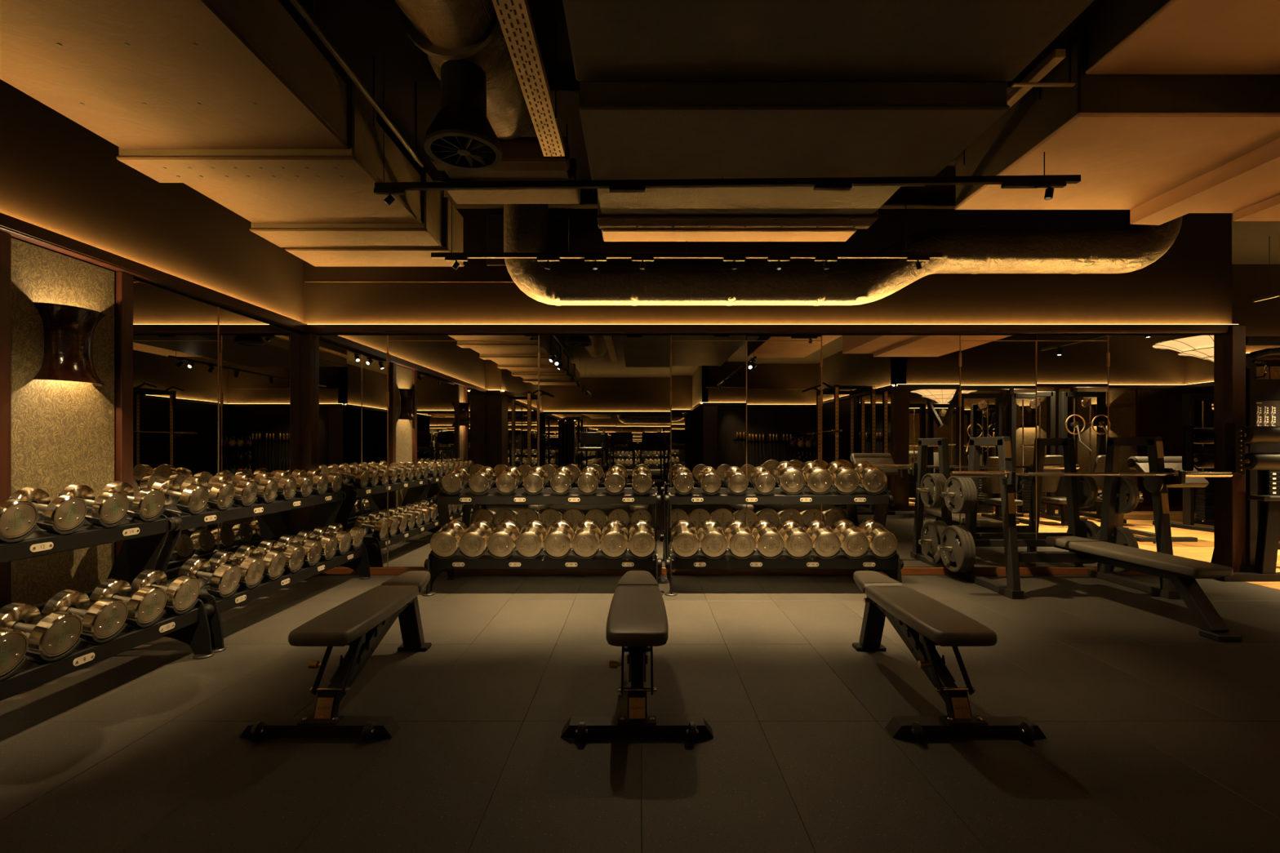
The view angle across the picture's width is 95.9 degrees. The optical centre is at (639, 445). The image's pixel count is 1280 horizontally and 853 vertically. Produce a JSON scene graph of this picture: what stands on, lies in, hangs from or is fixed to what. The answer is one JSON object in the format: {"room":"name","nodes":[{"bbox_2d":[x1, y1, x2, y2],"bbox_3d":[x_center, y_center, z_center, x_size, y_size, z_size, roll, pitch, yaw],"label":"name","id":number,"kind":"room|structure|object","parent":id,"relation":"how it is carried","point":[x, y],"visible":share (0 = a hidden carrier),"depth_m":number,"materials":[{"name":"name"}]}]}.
{"room":"gym","nodes":[
{"label":"gym","id":0,"kind":"room"},
{"bbox_2d":[0,79,304,604],"bbox_3d":[-3.211,-0.500,-1.270,0.218,3.400,13.260,0,0,0],"label":"wall","id":1,"kind":"structure","parent":0,"point":[216,388],"depth_m":3.64,"materials":[{"name":"brown paint"}]},
{"bbox_2d":[0,231,11,608],"bbox_3d":[-3.098,0.083,2.783,0.045,2.235,0.085,0,0,0],"label":"trim","id":2,"kind":"structure","parent":1,"relation":"attached to","point":[5,237],"depth_m":2.79,"materials":[{"name":"brown wood"}]},
{"bbox_2d":[32,302,105,386],"bbox_3d":[-3.029,-0.535,3.115,0.150,0.394,0.340,0,0,0],"label":"wall sconce","id":3,"kind":"object","parent":1,"relation":"attached to","point":[68,331],"visible":1,"depth_m":3.04,"materials":[{"name":"metal"}]},
{"bbox_2d":[114,271,133,562],"bbox_3d":[-3.098,0.083,3.462,0.045,2.235,0.085,0,0,0],"label":"trim","id":4,"kind":"structure","parent":1,"relation":"attached to","point":[123,282],"depth_m":3.43,"materials":[{"name":"brown wood"}]},
{"bbox_2d":[0,212,307,332],"bbox_3d":[-3.082,-1.073,2.215,0.077,0.075,6.290,0,0,0],"label":"trim","id":5,"kind":"structure","parent":1,"relation":"attached to","point":[18,228],"depth_m":3.46,"materials":[{"name":"brown wood"}]},
{"bbox_2d":[133,278,299,586],"bbox_3d":[-3.110,0.051,4.395,0.016,2.153,1.744,0,0,0],"label":"mirror","id":6,"kind":"object","parent":1,"relation":"attached to","point":[216,388],"depth_m":4.18,"materials":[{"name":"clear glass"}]},
{"bbox_2d":[0,549,1279,852],"bbox_3d":[3.546,1.230,-0.450,13.733,0.060,15.100,0,0,0],"label":"floor","id":7,"kind":"structure","parent":0,"point":[1162,736],"depth_m":2.38,"materials":[{"name":"rubber"}]},
{"bbox_2d":[0,502,214,701],"bbox_3d":[-2.766,0.757,2.365,0.668,0.886,1.936,0,0,0],"label":"dumbbell rack","id":8,"kind":"object","parent":7,"relation":"on","point":[144,540],"visible":0.7,"depth_m":2.86,"materials":[{"name":"black metal"}]},
{"bbox_2d":[0,627,28,676],"bbox_3d":[-2.601,0.792,2.251,0.276,0.227,0.184,0,0,0],"label":"dumbbell","id":9,"kind":"object","parent":8,"relation":"on","point":[14,643],"visible":1,"depth_m":2.28,"materials":[{"name":"metal"}]},
{"bbox_2d":[0,499,37,538],"bbox_3d":[-2.781,0.297,2.479,0.253,0.205,0.166,0,0,0],"label":"dumbbell","id":10,"kind":"object","parent":8,"relation":"on","point":[18,517],"visible":1,"depth_m":2.47,"materials":[{"name":"metal"}]},
{"bbox_2d":[0,602,82,657],"bbox_3d":[-2.601,0.792,2.479,0.276,0.228,0.184,0,0,0],"label":"dumbbell","id":11,"kind":"object","parent":8,"relation":"on","point":[53,635],"visible":0.91,"depth_m":2.46,"materials":[{"name":"metal"}]},
{"bbox_2d":[8,487,87,531],"bbox_3d":[-2.781,0.297,2.707,0.253,0.205,0.166,0,0,0],"label":"dumbbell","id":12,"kind":"object","parent":8,"relation":"on","point":[65,512],"visible":0.66,"depth_m":2.69,"materials":[{"name":"metal"}]},
{"bbox_2d":[40,589,128,639],"bbox_3d":[-2.601,0.792,2.707,0.276,0.227,0.184,0,0,0],"label":"dumbbell","id":13,"kind":"object","parent":8,"relation":"on","point":[105,617],"visible":0.81,"depth_m":2.68,"materials":[{"name":"metal"}]},
{"bbox_2d":[23,517,161,539],"bbox_3d":[-2.814,0.396,2.365,0.207,0.050,1.850,0,0,0],"label":"tray","id":14,"kind":"object","parent":8,"relation":"on","point":[43,531],"depth_m":2.87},
{"bbox_2d":[57,484,128,524],"bbox_3d":[-2.781,0.297,2.935,0.253,0.205,0.166,0,0,0],"label":"dumbbell","id":15,"kind":"object","parent":8,"relation":"on","point":[111,506],"visible":0.67,"depth_m":2.92,"materials":[{"name":"metal"}]},
{"bbox_2d":[13,606,195,674],"bbox_3d":[-2.624,0.901,2.365,0.207,0.050,1.850,0,0,0],"label":"tray","id":16,"kind":"object","parent":8,"relation":"on","point":[33,662],"depth_m":2.69,"materials":[{"name":"metal"}]},
{"bbox_2d":[88,577,166,624],"bbox_3d":[-2.601,0.792,2.935,0.276,0.227,0.184,0,0,0],"label":"dumbbell","id":17,"kind":"object","parent":8,"relation":"on","point":[148,602],"visible":0.82,"depth_m":2.91,"materials":[{"name":"metal"}]},
{"bbox_2d":[99,480,164,518],"bbox_3d":[-2.781,0.297,3.163,0.253,0.206,0.166,0,0,0],"label":"dumbbell","id":18,"kind":"object","parent":8,"relation":"on","point":[149,501],"visible":0.69,"depth_m":3.15,"materials":[{"name":"metal"}]},
{"bbox_2d":[130,568,199,611],"bbox_3d":[-2.601,0.792,3.163,0.276,0.227,0.184,0,0,0],"label":"dumbbell","id":19,"kind":"object","parent":8,"relation":"on","point":[183,592],"visible":0.84,"depth_m":3.13,"materials":[{"name":"metal"}]},
{"bbox_2d":[124,485,371,653],"bbox_3d":[-2.766,0.756,4.295,0.668,0.888,1.936,0,0,0],"label":"dumbbell rack","id":20,"kind":"object","parent":7,"relation":"on","point":[327,504],"visible":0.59,"depth_m":3.91,"materials":[{"name":"black metal"}]},
{"bbox_2d":[151,478,208,511],"bbox_3d":[-2.790,0.298,3.497,0.270,0.203,0.160,0,0,0],"label":"dumbbell","id":21,"kind":"object","parent":20,"relation":"on","point":[195,496],"visible":0.8,"depth_m":3.48,"materials":[{"name":"metal"}]},
{"bbox_2d":[179,475,235,507],"bbox_3d":[-2.790,0.299,3.725,0.270,0.204,0.160,0,0,0],"label":"dumbbell","id":22,"kind":"object","parent":20,"relation":"on","point":[222,493],"visible":0.69,"depth_m":3.69,"materials":[{"name":"metal"}]},
{"bbox_2d":[177,556,240,595],"bbox_3d":[-2.606,0.791,3.497,0.287,0.228,0.182,0,0,0],"label":"dumbbell","id":23,"kind":"object","parent":20,"relation":"on","point":[226,577],"visible":0.84,"depth_m":3.47,"materials":[{"name":"metal"}]},
{"bbox_2d":[207,474,257,503],"bbox_3d":[-2.790,0.299,3.953,0.270,0.204,0.160,0,0,0],"label":"dumbbell","id":24,"kind":"object","parent":20,"relation":"on","point":[246,491],"visible":0.67,"depth_m":3.92,"materials":[{"name":"metal"}]},
{"bbox_2d":[208,550,264,586],"bbox_3d":[-2.606,0.791,3.725,0.287,0.228,0.182,0,0,0],"label":"dumbbell","id":25,"kind":"object","parent":20,"relation":"on","point":[252,568],"visible":0.78,"depth_m":3.69,"materials":[{"name":"metal"}]},
{"bbox_2d":[162,491,337,516],"bbox_3d":[-2.814,0.396,4.295,0.207,0.050,1.850,0,0,0],"label":"tray","id":26,"kind":"object","parent":20,"relation":"on","point":[173,509],"depth_m":3.91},
{"bbox_2d":[231,472,278,501],"bbox_3d":[-2.790,0.299,4.181,0.270,0.204,0.160,0,0,0],"label":"dumbbell","id":27,"kind":"object","parent":20,"relation":"on","point":[268,487],"visible":0.68,"depth_m":4.14,"materials":[{"name":"metal"}]},
{"bbox_2d":[234,544,285,577],"bbox_3d":[-2.606,0.791,3.953,0.287,0.228,0.182,0,0,0],"label":"dumbbell","id":28,"kind":"object","parent":20,"relation":"on","point":[274,561],"visible":0.8,"depth_m":3.92,"materials":[{"name":"metal"}]},
{"bbox_2d":[253,471,296,497],"bbox_3d":[-2.790,0.299,4.409,0.270,0.204,0.160,0,0,0],"label":"dumbbell","id":29,"kind":"object","parent":20,"relation":"on","point":[286,485],"visible":0.66,"depth_m":4.37,"materials":[{"name":"metal"}]},
{"bbox_2d":[257,538,305,570],"bbox_3d":[-2.606,0.791,4.181,0.287,0.228,0.182,0,0,0],"label":"dumbbell","id":30,"kind":"object","parent":20,"relation":"on","point":[295,553],"visible":0.77,"depth_m":4.14,"materials":[{"name":"metal"}]},
{"bbox_2d":[202,546,360,603],"bbox_3d":[-2.624,0.901,4.295,0.207,0.050,1.850,0,0,0],"label":"tray","id":31,"kind":"object","parent":20,"relation":"on","point":[207,595],"depth_m":3.93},
{"bbox_2d":[273,470,313,495],"bbox_3d":[-2.790,0.298,4.637,0.270,0.203,0.160,0,0,0],"label":"dumbbell","id":32,"kind":"object","parent":20,"relation":"on","point":[304,483],"visible":0.69,"depth_m":4.60,"materials":[{"name":"metal"}]},
{"bbox_2d":[277,533,321,564],"bbox_3d":[-2.606,0.791,4.409,0.287,0.228,0.182,0,0,0],"label":"dumbbell","id":33,"kind":"object","parent":20,"relation":"on","point":[313,548],"visible":0.7,"depth_m":4.37,"materials":[{"name":"metal"}]},
{"bbox_2d":[296,529,337,558],"bbox_3d":[-2.606,0.791,4.637,0.287,0.228,0.182,0,0,0],"label":"dumbbell","id":34,"kind":"object","parent":20,"relation":"on","point":[329,543],"visible":0.73,"depth_m":4.60,"materials":[{"name":"metal"}]},
{"bbox_2d":[312,525,351,552],"bbox_3d":[-2.606,0.791,4.865,0.287,0.227,0.182,0,0,0],"label":"dumbbell","id":35,"kind":"object","parent":20,"relation":"on","point":[344,538],"visible":0.7,"depth_m":4.83,"materials":[{"name":"metal"}]},
{"bbox_2d":[327,522,364,548],"bbox_3d":[-2.606,0.791,5.093,0.287,0.227,0.182,0,0,0],"label":"dumbbell","id":36,"kind":"object","parent":20,"relation":"on","point":[357,533],"visible":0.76,"depth_m":5.05,"materials":[{"name":"metal"}]},
{"bbox_2d":[239,570,431,741],"bbox_3d":[-1.330,0.976,2.897,0.630,0.448,1.173,0,0,0],"label":"bench","id":37,"kind":"object","parent":7,"relation":"on","point":[362,622],"visible":1,"depth_m":2.51,"materials":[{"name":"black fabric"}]},
{"bbox_2d":[422,480,662,595],"bbox_3d":[-0.782,0.752,4.926,1.936,0.896,0.668,0,0,0],"label":"dumbbell rack","id":38,"kind":"object","parent":7,"relation":"on","point":[435,565],"visible":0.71,"depth_m":4.82,"materials":[{"name":"black metal"}]},
{"bbox_2d":[430,519,467,557],"bbox_3d":[-1.580,0.766,4.791,0.222,0.277,0.344,0,0,0],"label":"dumbbell","id":39,"kind":"object","parent":38,"relation":"on","point":[444,543],"visible":0.95,"depth_m":4.65,"materials":[{"name":"metal"}]},
{"bbox_2d":[441,466,470,493],"bbox_3d":[-1.580,0.290,4.962,0.171,0.219,0.296,0,0,0],"label":"dumbbell","id":40,"kind":"object","parent":38,"relation":"on","point":[452,482],"visible":1,"depth_m":4.84,"materials":[{"name":"metal"}]},
{"bbox_2d":[457,519,494,557],"bbox_3d":[-1.352,0.766,4.791,0.222,0.277,0.344,0,0,0],"label":"dumbbell","id":41,"kind":"object","parent":38,"relation":"on","point":[473,542],"visible":0.96,"depth_m":4.65,"materials":[{"name":"metal"}]},
{"bbox_2d":[468,466,496,493],"bbox_3d":[-1.352,0.291,4.962,0.171,0.219,0.296,0,0,0],"label":"dumbbell","id":42,"kind":"object","parent":38,"relation":"on","point":[479,482],"visible":1,"depth_m":4.84,"materials":[{"name":"metal"}]},
{"bbox_2d":[486,519,521,557],"bbox_3d":[-1.124,0.766,4.791,0.222,0.277,0.345,0,0,0],"label":"dumbbell","id":43,"kind":"object","parent":38,"relation":"on","point":[500,543],"visible":0.96,"depth_m":4.65,"materials":[{"name":"metal"}]},
{"bbox_2d":[495,466,522,493],"bbox_3d":[-1.124,0.291,4.962,0.171,0.219,0.296,0,0,0],"label":"dumbbell","id":44,"kind":"object","parent":38,"relation":"on","point":[506,482],"visible":1,"depth_m":4.84,"materials":[{"name":"metal"}]},
{"bbox_2d":[515,519,547,557],"bbox_3d":[-0.896,0.766,4.791,0.222,0.276,0.344,0,0,0],"label":"dumbbell","id":45,"kind":"object","parent":38,"relation":"on","point":[529,542],"visible":0.98,"depth_m":4.65,"materials":[{"name":"metal"}]},
{"bbox_2d":[523,466,547,493],"bbox_3d":[-0.896,0.290,4.962,0.171,0.219,0.296,0,0,0],"label":"dumbbell","id":46,"kind":"object","parent":38,"relation":"on","point":[536,477],"visible":1,"depth_m":4.84,"materials":[{"name":"metal"}]},
{"bbox_2d":[431,550,656,559],"bbox_3d":[-0.782,0.901,4.784,1.850,0.050,0.207,0,0,0],"label":"tray","id":47,"kind":"object","parent":38,"relation":"on","point":[458,556],"depth_m":4.68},
{"bbox_2d":[440,488,655,494],"bbox_3d":[-0.782,0.396,4.974,1.850,0.050,0.207,0,0,0],"label":"tray","id":48,"kind":"object","parent":38,"relation":"on","point":[464,491],"depth_m":4.90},
{"bbox_2d":[543,519,574,557],"bbox_3d":[-0.668,0.766,4.791,0.222,0.277,0.345,0,0,0],"label":"dumbbell","id":49,"kind":"object","parent":38,"relation":"on","point":[557,540],"visible":1,"depth_m":4.65,"materials":[{"name":"metal"}]},
{"bbox_2d":[550,466,573,493],"bbox_3d":[-0.668,0.290,4.962,0.172,0.219,0.296,0,0,0],"label":"dumbbell","id":50,"kind":"object","parent":38,"relation":"on","point":[561,482],"visible":1,"depth_m":4.84,"materials":[{"name":"metal"}]},
{"bbox_2d":[571,519,601,557],"bbox_3d":[-0.440,0.766,4.791,0.222,0.276,0.344,0,0,0],"label":"dumbbell","id":51,"kind":"object","parent":38,"relation":"on","point":[585,541],"visible":1,"depth_m":4.65,"materials":[{"name":"metal"}]},
{"bbox_2d":[577,466,599,493],"bbox_3d":[-0.440,0.291,4.962,0.171,0.219,0.296,0,0,0],"label":"dumbbell","id":52,"kind":"object","parent":38,"relation":"on","point":[588,478],"visible":1,"depth_m":4.84,"materials":[{"name":"metal"}]},
{"bbox_2d":[600,519,627,557],"bbox_3d":[-0.212,0.766,4.791,0.222,0.277,0.345,0,0,0],"label":"dumbbell","id":53,"kind":"object","parent":38,"relation":"on","point":[614,538],"visible":1,"depth_m":4.65,"materials":[{"name":"metal"}]},
{"bbox_2d":[604,466,625,493],"bbox_3d":[-0.212,0.291,4.962,0.171,0.219,0.296,0,0,0],"label":"dumbbell","id":54,"kind":"object","parent":38,"relation":"on","point":[615,481],"visible":1,"depth_m":4.84,"materials":[{"name":"metal"}]},
{"bbox_2d":[628,519,655,557],"bbox_3d":[0.016,0.766,4.791,0.222,0.277,0.345,0,0,0],"label":"dumbbell","id":55,"kind":"object","parent":38,"relation":"on","point":[642,540],"visible":1,"depth_m":4.65,"materials":[{"name":"metal"}]},
{"bbox_2d":[631,466,652,493],"bbox_3d":[0.016,0.290,4.962,0.171,0.219,0.296,0,0,0],"label":"dumbbell","id":56,"kind":"object","parent":38,"relation":"on","point":[642,482],"visible":1,"depth_m":4.84,"materials":[{"name":"metal"}]},
{"bbox_2d":[560,570,713,741],"bbox_3d":[-0.012,0.976,2.897,0.630,0.448,1.173,0,0,0],"label":"bench","id":57,"kind":"object","parent":7,"relation":"on","point":[637,622],"visible":1,"depth_m":2.43,"materials":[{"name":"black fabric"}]},
{"bbox_2d":[662,480,903,595],"bbox_3d":[1.167,0.744,4.926,1.936,0.912,0.668,0,0,0],"label":"dumbbell rack","id":58,"kind":"object","parent":7,"relation":"on","point":[891,565],"visible":0.62,"depth_m":4.83,"materials":[{"name":"black metal"}]},
{"bbox_2d":[671,466,693,493],"bbox_3d":[0.369,0.291,4.962,0.172,0.219,0.296,0,0,0],"label":"dumbbell","id":59,"kind":"object","parent":58,"relation":"on","point":[683,481],"visible":1,"depth_m":4.84,"materials":[{"name":"metal"}]},
{"bbox_2d":[670,519,699,557],"bbox_3d":[0.369,0.766,4.791,0.222,0.276,0.344,0,0,0],"label":"dumbbell","id":60,"kind":"object","parent":58,"relation":"on","point":[684,537],"visible":1,"depth_m":4.65,"materials":[{"name":"metal"}]},
{"bbox_2d":[697,466,721,493],"bbox_3d":[0.597,0.291,4.962,0.171,0.219,0.296,0,0,0],"label":"dumbbell","id":61,"kind":"object","parent":58,"relation":"on","point":[710,482],"visible":1,"depth_m":4.84,"materials":[{"name":"metal"}]},
{"bbox_2d":[697,519,728,557],"bbox_3d":[0.597,0.766,4.791,0.222,0.277,0.344,0,0,0],"label":"dumbbell","id":62,"kind":"object","parent":58,"relation":"on","point":[713,543],"visible":0.99,"depth_m":4.65,"materials":[{"name":"metal"}]},
{"bbox_2d":[724,466,748,493],"bbox_3d":[0.825,0.291,4.962,0.171,0.219,0.296,0,0,0],"label":"dumbbell","id":63,"kind":"object","parent":58,"relation":"on","point":[737,482],"visible":1,"depth_m":4.84,"materials":[{"name":"metal"}]},
{"bbox_2d":[723,519,755,557],"bbox_3d":[0.825,0.766,4.791,0.222,0.277,0.345,0,0,0],"label":"dumbbell","id":64,"kind":"object","parent":58,"relation":"on","point":[741,541],"visible":0.96,"depth_m":4.65,"materials":[{"name":"metal"}]},
{"bbox_2d":[749,466,775,493],"bbox_3d":[1.053,0.291,4.962,0.171,0.219,0.296,0,0,0],"label":"dumbbell","id":65,"kind":"object","parent":58,"relation":"on","point":[764,482],"visible":1,"depth_m":4.84,"materials":[{"name":"metal"}]},
{"bbox_2d":[750,519,784,557],"bbox_3d":[1.053,0.766,4.791,0.222,0.277,0.345,0,0,0],"label":"dumbbell","id":66,"kind":"object","parent":58,"relation":"on","point":[770,543],"visible":0.99,"depth_m":4.65,"materials":[{"name":"metal"}]},
{"bbox_2d":[669,488,885,494],"bbox_3d":[1.167,0.396,4.974,1.850,0.050,0.207,0,0,0],"label":"tray","id":67,"kind":"object","parent":58,"relation":"on","point":[695,491],"depth_m":4.90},
{"bbox_2d":[668,550,896,559],"bbox_3d":[1.167,0.901,4.784,1.850,0.050,0.207,0,0,0],"label":"tray","id":68,"kind":"object","parent":58,"relation":"on","point":[700,556],"depth_m":4.68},
{"bbox_2d":[772,461,805,493],"bbox_3d":[1.281,0.268,4.975,0.212,0.264,0.329,0,0,0],"label":"dumbbell","id":69,"kind":"object","parent":58,"relation":"on","point":[789,477],"visible":0.99,"depth_m":4.84,"materials":[{"name":"metal"}]},
{"bbox_2d":[777,519,813,557],"bbox_3d":[1.281,0.766,4.791,0.222,0.276,0.344,0,0,0],"label":"dumbbell","id":70,"kind":"object","parent":58,"relation":"on","point":[798,543],"visible":0.98,"depth_m":4.65,"materials":[{"name":"metal"}]},
{"bbox_2d":[799,461,832,493],"bbox_3d":[1.509,0.268,4.975,0.212,0.264,0.329,0,0,0],"label":"dumbbell","id":71,"kind":"object","parent":58,"relation":"on","point":[819,479],"visible":0.92,"depth_m":4.84,"materials":[{"name":"metal"}]},
{"bbox_2d":[804,519,840,557],"bbox_3d":[1.509,0.766,4.791,0.222,0.277,0.345,0,0,0],"label":"dumbbell","id":72,"kind":"object","parent":58,"relation":"on","point":[826,543],"visible":0.95,"depth_m":4.65,"materials":[{"name":"metal"}]},
{"bbox_2d":[825,461,859,493],"bbox_3d":[1.737,0.268,4.975,0.212,0.264,0.329,0,0,0],"label":"dumbbell","id":73,"kind":"object","parent":58,"relation":"on","point":[846,479],"visible":0.91,"depth_m":4.84,"materials":[{"name":"metal"}]},
{"bbox_2d":[831,519,869,557],"bbox_3d":[1.737,0.766,4.791,0.222,0.277,0.345,0,0,0],"label":"dumbbell","id":74,"kind":"object","parent":58,"relation":"on","point":[855,543],"visible":0.94,"depth_m":4.65,"materials":[{"name":"metal"}]},
{"bbox_2d":[851,461,887,493],"bbox_3d":[1.965,0.268,4.975,0.212,0.264,0.329,0,0,0],"label":"dumbbell","id":75,"kind":"object","parent":58,"relation":"on","point":[873,479],"visible":0.92,"depth_m":4.84,"materials":[{"name":"metal"}]},
{"bbox_2d":[857,519,897,557],"bbox_3d":[1.965,0.766,4.791,0.222,0.276,0.344,0,0,0],"label":"dumbbell","id":76,"kind":"object","parent":58,"relation":"on","point":[882,543],"visible":0.89,"depth_m":4.65,"materials":[{"name":"metal"}]},
{"bbox_2d":[852,570,1046,741],"bbox_3d":[1.352,0.976,2.897,0.630,0.448,1.173,0,0,0],"label":"bench","id":77,"kind":"object","parent":7,"relation":"on","point":[923,623],"visible":1,"depth_m":2.50,"materials":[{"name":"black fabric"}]},
{"bbox_2d":[937,436,1241,641],"bbox_3d":[3.560,0.564,4.424,1.770,1.272,1.812,0,0,0],"label":"bench","id":78,"kind":"object","parent":7,"relation":"on","point":[1177,575],"visible":0.88,"depth_m":4.57,"materials":[{"name":"black metal"}]},
{"bbox_2d":[940,525,968,572],"bbox_3d":[2.805,0.924,5.168,0.040,0.410,0.410,0,0,0],"label":"weight plate","id":79,"kind":"object","parent":78,"relation":"on","point":[959,554],"visible":0.94,"depth_m":5.12,"materials":[{"name":"metal"}]},
{"bbox_2d":[943,476,967,513],"bbox_3d":[2.798,0.436,5.122,0.030,0.331,0.331,0,0,0],"label":"weight plate","id":80,"kind":"object","parent":78,"relation":"on","point":[959,503],"visible":0.88,"depth_m":5.08,"materials":[{"name":"metal"}]},
{"bbox_2d":[950,469,1232,479],"bbox_3d":[3.560,0.227,4.555,2.200,0.071,0.071,0,0,0],"label":"barbell","id":81,"kind":"object","parent":78,"relation":"on","point":[1004,473],"visible":0.96,"depth_m":4.54,"materials":[{"name":"silver metal"}]},
{"bbox_2d":[1096,525,1134,572],"bbox_3d":[4.246,0.924,5.168,0.036,0.410,0.410,0,0,0],"label":"weight plate","id":82,"kind":"object","parent":78,"relation":"on","point":[1121,536],"visible":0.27,"depth_m":5.09,"materials":[{"name":"metal"}]},
{"bbox_2d":[1101,475,1135,513],"bbox_3d":[4.245,0.436,5.122,0.034,0.332,0.332,0,0,0],"label":"weight plate","id":83,"kind":"object","parent":78,"relation":"on","point":[1125,487],"visible":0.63,"depth_m":5.04,"materials":[{"name":"metal"}]},
{"bbox_2d":[1217,336,1279,582],"bbox_3d":[5.980,0.092,5.451,1.660,2.215,0.838,0,0,0],"label":"cable machine","id":84,"kind":"object","parent":7,"relation":"on","point":[1260,434],"visible":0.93,"depth_m":5.23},
{"bbox_2d":[304,208,1231,567],"bbox_3d":[1.090,-0.500,5.447,8.820,3.400,0.226,0,0,0],"label":"wall","id":85,"kind":"structure","parent":0,"point":[395,414],"depth_m":5.35,"materials":[{"name":"mirror"}]},
{"bbox_2d":[299,332,315,531],"bbox_3d":[-3.065,0.083,5.317,0.110,2.235,0.085,0,0,0],"label":"trim","id":86,"kind":"structure","parent":85,"relation":"attached to","point":[307,340],"depth_m":5.28,"materials":[{"name":"brown wood"}]},
{"bbox_2d":[304,280,514,282],"bbox_3d":[-2.005,-1.520,5.353,2.210,0.007,0.014,0,0,0],"label":"trim","id":87,"kind":"structure","parent":85,"relation":"attached to","point":[304,281],"depth_m":5.35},
{"bbox_2d":[315,567,1151,575],"bbox_3d":[1.190,1.166,5.349,8.620,0.068,0.022,0,0,0],"label":"baseboard","id":88,"kind":"structure","parent":85,"relation":"attached to","point":[336,571],"depth_m":5.34,"materials":[{"name":"brown wood"}]},
{"bbox_2d":[307,324,1239,333],"bbox_3d":[1.190,-1.073,5.322,8.620,0.075,0.077,0,0,0],"label":"trim","id":89,"kind":"structure","parent":85,"relation":"attached to","point":[313,328],"depth_m":5.28,"materials":[{"name":"brown wood"}]},
{"bbox_2d":[1221,324,1245,572],"bbox_3d":[5.465,0.050,5.415,0.130,2.300,0.310,0,0,0],"label":"trim","id":90,"kind":"structure","parent":85,"relation":"attached to","point":[1234,341],"depth_m":5.26,"materials":[{"name":"brown wood"}]},
{"bbox_2d":[278,0,1279,264],"bbox_3d":[3.440,-2.275,-0.350,13.720,0.150,15.300,0,0,0],"label":"ceiling","id":91,"kind":"structure","parent":0,"point":[358,30],"depth_m":3.44,"materials":[{"name":"paint"}]},
{"bbox_2d":[0,0,464,266],"bbox_3d":[-2.180,-1.863,0.240,1.370,0.673,9.380,0,0,0],"label":"ceiling panel","id":92,"kind":"object","parent":91,"relation":"hanging from","point":[232,102],"visible":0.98,"depth_m":2.86,"materials":[{"name":"paint"}]},
{"bbox_2d":[289,0,424,167],"bbox_3d":[-1.360,-1.966,1.300,0.036,0.469,4.600,0,0,0],"label":"conduit pipe","id":93,"kind":"object","parent":91,"relation":"hanging from","point":[313,24],"visible":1,"depth_m":2.73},
{"bbox_2d":[395,0,532,139],"bbox_3d":[-0.842,-1.986,1.265,0.491,0.456,4.530,0,0,0],"label":"flexible duct","id":94,"kind":"object","parent":91,"relation":"hanging from","point":[469,30],"visible":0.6,"depth_m":2.60,"materials":[{"name":"metal"}]},
{"bbox_2d":[423,59,502,170],"bbox_3d":[-0.840,-1.582,2.750,0.360,0.380,0.360,0,0,0],"label":"air diffuser","id":95,"kind":"object","parent":94,"relation":"attached to","point":[461,136],"visible":1,"depth_m":2.67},
{"bbox_2d":[429,124,580,204],"bbox_3d":[-0.860,-1.950,3.785,0.880,0.500,0.570,0,0,0],"label":"ceiling panel","id":96,"kind":"object","parent":91,"relation":"hanging from","point":[523,158],"visible":0.69,"depth_m":3.78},
{"bbox_2d":[492,0,564,156],"bbox_3d":[-0.504,-1.947,1.198,0.142,0.506,4.395,0,0,0],"label":"cable tray","id":97,"kind":"object","parent":91,"relation":"hanging from","point":[514,16],"visible":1,"depth_m":2.64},
{"bbox_2d":[431,186,942,258],"bbox_3d":[0.355,-1.816,4.400,3.890,0.768,0.034,0,0,0],"label":"track","id":98,"kind":"object","parent":91,"relation":"hanging from","point":[905,255],"visible":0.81,"depth_m":4.38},
{"bbox_2d":[374,52,1080,192],"bbox_3d":[0.455,-1.805,3.185,3.871,0.790,0.042,0,0,1],"label":"track","id":99,"kind":"object","parent":91,"relation":"hanging from","point":[1006,181],"visible":0.95,"depth_m":3.17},
{"bbox_2d":[562,0,1093,241],"bbox_3d":[0.685,-1.840,1.710,2.040,0.720,5.420,0,0,0],"label":"ceiling panel","id":100,"kind":"object","parent":91,"relation":"hanging from","point":[669,89],"visible":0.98,"depth_m":2.54,"materials":[{"name":"paint"}]},
{"bbox_2d":[503,204,1182,306],"bbox_3d":[1.770,-1.723,5.120,5.949,0.954,0.397,0,0,0],"label":"air duct","id":101,"kind":"object","parent":91,"relation":"hanging from","point":[1127,248],"visible":0.88,"depth_m":4.95,"materials":[{"name":"metal"}]},
{"bbox_2d":[1007,23,1075,107],"bbox_3d":[1.950,-1.970,3.125,0.300,0.460,1.050,0,0,0],"label":"cable tray","id":102,"kind":"object","parent":91,"relation":"hanging from","point":[1051,61],"visible":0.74,"depth_m":2.78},
{"bbox_2d":[1007,48,1075,107],"bbox_3d":[1.950,-1.765,3.125,0.300,0.050,1.050,0,0,0],"label":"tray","id":103,"kind":"object","parent":102,"relation":"on","point":[1051,60],"depth_m":2.78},
{"bbox_2d":[954,0,1279,209],"bbox_3d":[2.703,-1.900,1.460,1.255,0.600,4.920,0,0,0],"label":"ceiling panel","id":104,"kind":"object","parent":91,"relation":"hanging from","point":[1165,94],"visible":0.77,"depth_m":2.82,"materials":[{"name":"paint"}]},
{"bbox_2d":[1129,137,1279,225],"bbox_3d":[4.117,-1.827,2.572,1.565,0.745,2.744,0,0,0],"label":"ceiling panel","id":105,"kind":"object","parent":91,"relation":"hanging from","point":[1247,186],"visible":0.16,"depth_m":3.49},
{"bbox_2d":[1231,264,1279,378],"bbox_3d":[7.850,-0.500,7.092,4.700,3.400,0.216,0,0,0],"label":"wall","id":106,"kind":"structure","parent":0,"point":[1249,282],"depth_m":7.00,"materials":[{"name":"brown paint"}]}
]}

